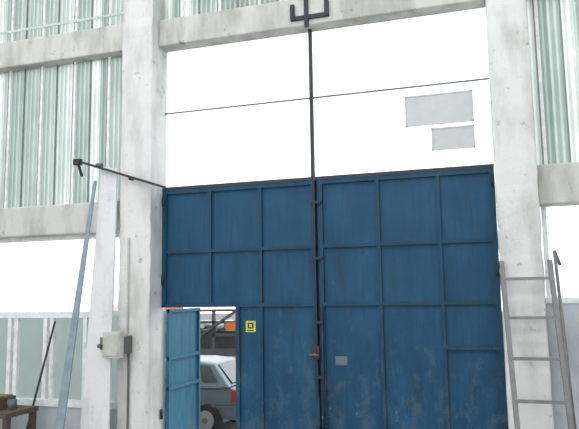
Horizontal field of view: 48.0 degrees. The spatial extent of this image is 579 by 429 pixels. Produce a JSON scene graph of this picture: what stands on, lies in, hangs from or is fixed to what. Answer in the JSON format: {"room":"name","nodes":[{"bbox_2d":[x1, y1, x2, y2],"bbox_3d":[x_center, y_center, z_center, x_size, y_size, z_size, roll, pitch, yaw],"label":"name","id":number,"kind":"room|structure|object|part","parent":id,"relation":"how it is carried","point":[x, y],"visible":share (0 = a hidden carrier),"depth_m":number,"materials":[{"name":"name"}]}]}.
{"room":"industrial warehouse interior","nodes":[
{"label":"industrial warehouse interior","id":0,"kind":"room"},
{"bbox_2d":[0,303,578,428],"bbox_3d":[-0.646,-0.883,9.822,21.000,9.000,0.200,-3,-7,17],"label":"wall","id":1,"kind":"structure","parent":0,"point":[46,416],"depth_m":8.14,"materials":[{"name":"paint"}]},
{"bbox_2d":[0,318,117,400],"bbox_3d":[-4.697,2.364,10.776,4.770,1.280,0.006,-3,-7,17],"label":"glazing","id":2,"kind":"object","parent":1,"relation":"attached to","point":[31,329],"visible":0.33,"depth_m":10.56,"materials":[{"name":"glass"}]},
{"bbox_2d":[0,233,119,408],"bbox_3d":[-4.723,1.747,10.800,4.770,2.710,0.180,-3,-7,17],"label":"frame","id":3,"kind":"object","parent":1,"relation":"attached to","point":[13,325],"visible":0.55,"depth_m":10.52,"materials":[{"name":"white paint"}]},
{"bbox_2d":[160,165,507,428],"bbox_3d":[0.395,1.474,9.132,4.940,4.060,0.242,-3,-7,17],"label":"metal gate","id":4,"kind":"object","parent":1,"relation":"attached to","point":[370,300],"visible":0.99,"depth_m":9.07,"materials":[{"name":"blue metal"}]},
{"bbox_2d":[166,308,201,428],"bbox_3d":[-1.643,2.588,10.333,0.132,2.170,1.090,-3,-7,17],"label":"leaf","id":5,"kind":"object","parent":4,"relation":"attached to","point":[183,376],"visible":1,"depth_m":10.34,"materials":[{"name":"blue paint"}]},
{"bbox_3d":[-0.769,1.564,9.545,2.465,4.020,0.045,-3,-7,17],"label":"frame","id":6,"kind":"part","parent":4,"relation":"part of","materials":[{"name":"blue paint"}]},
{"bbox_2d":[308,29,314,177],"bbox_3d":[0.324,-1.645,9.566,0.050,2.240,0.050,-3,-7,17],"label":"post","id":7,"kind":"object","parent":4,"relation":"on","point":[310,51],"visible":1,"depth_m":9.54,"materials":[{"name":"metal"}]},
{"bbox_2d":[165,78,493,187],"bbox_3d":[0.383,-1.135,9.549,4.950,1.222,0.050,-3,-7,17],"label":"muntins","id":8,"kind":"object","parent":4,"relation":"on","point":[481,78],"visible":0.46,"depth_m":9.48,"materials":[{"name":"metal"}]},
{"bbox_3d":[0.384,-1.652,9.641,4.950,2.230,0.006,-3,-7,17],"label":"glazing","id":9,"kind":"object","parent":8,"relation":"attached to","visible":0},
{"bbox_2d":[404,90,473,126],"bbox_3d":[2.078,-1.474,9.057,0.930,0.440,0.023,-3,-7,17],"label":"panel","id":10,"kind":"object","parent":9,"relation":"attached to","point":[455,106],"visible":1,"depth_m":9.05,"materials":[{"name":"grey metal"}]},
{"bbox_2d":[431,124,474,150],"bbox_3d":[2.252,-1.057,8.952,0.580,0.320,0.023,-3,-7,17],"label":"flap","id":11,"kind":"object","parent":9,"relation":"attached to","point":[462,136],"visible":1,"depth_m":8.95,"materials":[{"name":"grey metal"}]},
{"bbox_3d":[1.599,1.434,8.803,2.445,4.020,0.045,-3,-7,17],"label":"frame","id":12,"kind":"part","parent":4,"relation":"part of","materials":[{"name":"blue paint"}]},
{"bbox_2d":[541,206,578,302],"bbox_3d":[5.505,0.393,7.693,4.740,1.250,0.180,-3,-7,17],"label":"frame","id":13,"kind":"object","parent":1,"relation":"attached to","point":[548,299],"visible":0.74,"depth_m":8.38,"materials":[{"name":"white paint"}]},
{"bbox_3d":[-2.827,2.888,2.196,21.000,0.300,15.100,-3,-7,17],"label":"floor","id":14,"kind":"structure","parent":0,"visible":0},
{"bbox_2d":[0,405,38,428],"bbox_3d":[-4.612,3.307,9.743,1.450,0.790,0.700,-3,-7,17],"label":"workbench","id":15,"kind":"object","parent":14,"relation":"on","point":[6,415],"visible":1,"depth_m":9.60,"materials":[{"name":"brown wood"}]},
{"bbox_2d":[0,394,16,409],"bbox_3d":[-4.348,2.806,9.719,0.620,0.190,0.400,-3,-7,17],"label":"wooden crate","id":16,"kind":"object","parent":15,"relation":"on","point":[7,401],"visible":1,"depth_m":9.62,"materials":[{"name":"brown wood"}]},
{"bbox_2d":[26,321,55,428],"bbox_3d":[-3.950,2.718,10.199,0.491,2.057,0.030,1,-7,-12],"label":"rod","id":17,"kind":"object","parent":14,"relation":"on","point":[54,323],"visible":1,"depth_m":10.24,"materials":[{"name":"metal"}]},
{"bbox_2d":[54,181,96,428],"bbox_3d":[-3.163,1.542,9.556,0.610,4.200,0.147,4,-9,-35],"label":"wooden plank","id":18,"kind":"object","parent":14,"relation":"on","point":[66,378],"visible":1,"depth_m":9.53,"materials":[{"name":"grey wood"}]},
{"bbox_2d":[80,167,117,428],"bbox_3d":[-2.792,1.436,9.633,0.500,4.419,0.309,-3,-7,17],"label":"board","id":19,"kind":"object","parent":14,"relation":"on","point":[96,400],"visible":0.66,"depth_m":9.62,"materials":[{"name":"white wood"}]},
{"bbox_2d":[117,0,167,428],"bbox_3d":[-2.275,-0.812,10.186,0.543,9.000,0.533,-3,-7,17],"label":"concrete pillar","id":20,"kind":"structure","parent":14,"relation":"on","point":[144,62],"depth_m":9.87,"materials":[{"name":"grey concrete"}]},
{"bbox_2d":[97,238,131,428],"bbox_3d":[-2.544,1.974,9.458,0.360,3.300,0.370,-3,-7,17],"label":"switch box","id":21,"kind":"object","parent":20,"relation":"attached to","point":[113,344],"visible":1,"depth_m":9.37,"materials":[{"name":"paint"}]},
{"bbox_2d":[73,158,165,188],"bbox_3d":[-2.590,-0.619,9.890,1.546,0.547,0.173,-3,-7,17],"label":"bracket arm","id":22,"kind":"object","parent":20,"relation":"attached to","point":[77,162],"visible":1,"depth_m":9.94,"materials":[{"name":"metal"}]},
{"bbox_2d":[159,0,484,51],"bbox_3d":[0.332,-2.989,9.708,4.950,0.440,0.300,-3,-7,17],"label":"concrete beam","id":23,"kind":"structure","parent":20,"relation":"attached to","point":[267,20],"depth_m":9.72,"materials":[{"name":"grey concrete"}]},
{"bbox_2d":[165,0,283,18],"bbox_3d":[0.335,-4.299,9.948,4.950,2.220,0.032,-3,-7,17],"label":"sheet","id":24,"kind":"object","parent":23,"relation":"on","point":[172,6],"visible":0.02,"depth_m":10.39,"materials":[{"name":"metal"}]},
{"bbox_2d":[179,0,278,16],"bbox_3d":[0.276,-4.302,9.920,4.310,2.220,0.030,-3,-7,17],"label":"mullions","id":25,"kind":"object","parent":23,"relation":"on","point":[181,2],"visible":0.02,"depth_m":10.33,"materials":[{"name":"white dark steel"}]},
{"bbox_2d":[290,0,328,27],"bbox_3d":[0.290,-3.050,9.536,0.580,0.600,0.055,-3,-7,17],"label":"bracket","id":26,"kind":"object","parent":23,"relation":"attached to","point":[306,16],"visible":1,"depth_m":9.52,"materials":[{"name":"black metal"}]},
{"bbox_2d":[485,0,553,428],"bbox_3d":[2.938,-1.097,8.554,0.524,9.000,0.533,-3,-7,17],"label":"concrete pillar","id":27,"kind":"structure","parent":14,"relation":"on","point":[508,45],"depth_m":8.19,"materials":[{"name":"grey concrete"}]},
{"bbox_2d":[537,162,578,206],"bbox_3d":[5.479,-0.489,7.764,4.740,0.520,0.300,-3,-7,17],"label":"concrete beam","id":28,"kind":"structure","parent":27,"relation":"attached to","point":[558,184],"depth_m":8.26,"materials":[{"name":"grey concrete"}]},
{"bbox_2d":[532,0,571,164],"bbox_3d":[5.350,-1.898,8.011,4.310,2.340,0.030,-3,-7,17],"label":"mullions","id":29,"kind":"object","parent":28,"relation":"on","point":[534,2],"visible":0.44,"depth_m":8.60,"materials":[{"name":"white paint"}]},
{"bbox_2d":[526,0,578,164],"bbox_3d":[5.481,-1.899,8.017,4.740,2.340,0.032,-3,-7,17],"label":"sheet","id":30,"kind":"object","parent":28,"relation":"on","point":[548,10],"visible":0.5,"depth_m":8.62,"materials":[{"name":"white plastic"}]},
{"bbox_2d":[499,259,573,428],"bbox_3d":[2.880,1.908,7.505,0.730,2.790,0.727,-3,-7,17],"label":"ladder","id":31,"kind":"object","parent":14,"relation":"on","point":[551,278],"visible":1,"depth_m":7.62,"materials":[{"name":"metal"}]},
{"bbox_2d":[553,250,576,428],"bbox_3d":[3.298,1.863,7.701,0.102,2.910,0.441,-2,-7,12],"label":"metal pole","id":32,"kind":"object","parent":14,"relation":"on","point":[557,261],"visible":0.95,"depth_m":7.80,"materials":[{"name":"metal"}]},
{"label":"outside","id":33,"kind":"structure","parent":0,"visible":0},
{"bbox_2d":[165,374,508,428],"bbox_3d":[2.326,7.643,39.604,100.000,0.050,59.900,-3,-7,17],"label":"ground","id":34,"kind":"structure","parent":33,"point":[227,424],"depth_m":13.80,"materials":[{"name":"concrete"}]},
{"bbox_2d":[113,304,235,355],"bbox_3d":[-2.710,3.930,19.479,6.000,2.500,2.280,-3,-7,17],"label":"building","id":35,"kind":"structure","parent":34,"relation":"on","point":[217,337],"depth_m":18.33,"materials":[{"name":"orange paint"},{"name":"dark steel"},{"name":"rubber"}]},
{"bbox_2d":[165,355,235,428],"bbox_3d":[-2.641,3.779,13.944,3.950,1.430,1.750,-3,-7,17],"label":"car","id":36,"kind":"object","parent":34,"relation":"on","point":[218,373],"visible":0.23,"depth_m":12.81,"materials":[{"name":"paint"}]},
{"bbox_2d":[55,311,504,357],"bbox_3d":[2.838,4.707,24.999,70.000,2.150,0.300,-3,-7,17],"label":"fence","id":37,"kind":"object","parent":34,"relation":"on","point":[202,316],"visible":0.06,"depth_m":26.84,"materials":[{"name":"metal"}]},
{"bbox_3d":[-7.311,-0.536,11.763,0.514,9.000,0.533,-3,-7,17],"label":"concrete pillar","id":38,"kind":"structure","parent":0,"visible":0},
{"bbox_2d":[0,201,119,238],"bbox_3d":[-4.760,0.155,10.960,4.770,0.490,0.300,-3,-7,17],"label":"concrete beam","id":39,"kind":"structure","parent":38,"relation":"attached to","point":[62,219],"depth_m":10.54,"materials":[{"name":"grey concrete"}]},
{"bbox_2d":[3,57,110,207],"bbox_3d":[-4.713,-1.298,11.156,4.310,2.440,0.030,-3,-7,17],"label":"mullions","id":40,"kind":"object","parent":39,"relation":"on","point":[10,73],"visible":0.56,"depth_m":10.90,"materials":[{"name":"white paint"}]},
{"bbox_2d":[0,56,122,207],"bbox_3d":[-4.759,-1.290,11.217,4.770,2.440,0.032,-3,-7,17],"label":"sheet","id":41,"kind":"object","parent":39,"relation":"on","point":[99,67],"visible":0.62,"depth_m":10.94,"materials":[{"name":"white plastic"}]},
{"bbox_2d":[0,24,122,73],"bbox_3d":[-4.806,-2.737,11.320,4.770,0.460,0.300,-3,-7,17],"label":"concrete beam","id":42,"kind":"structure","parent":38,"relation":"attached to","point":[101,43],"depth_m":10.86,"materials":[{"name":"grey concrete"}]},
{"bbox_2d":[0,0,123,42],"bbox_3d":[-4.802,-4.038,11.559,4.770,2.180,0.032,-3,-7,17],"label":"sheet","id":43,"kind":"object","parent":42,"relation":"on","point":[100,7],"visible":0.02,"depth_m":11.26,"materials":[{"name":"white plastic"}]},
{"bbox_2d":[0,0,123,41],"bbox_3d":[-4.818,-4.044,11.509,4.770,2.180,0.045,-3,-7,17],"label":"mullions","id":44,"kind":"object","parent":42,"relation":"on","point":[109,15],"visible":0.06,"depth_m":11.17,"materials":[{"name":"white paint"}]}
]}

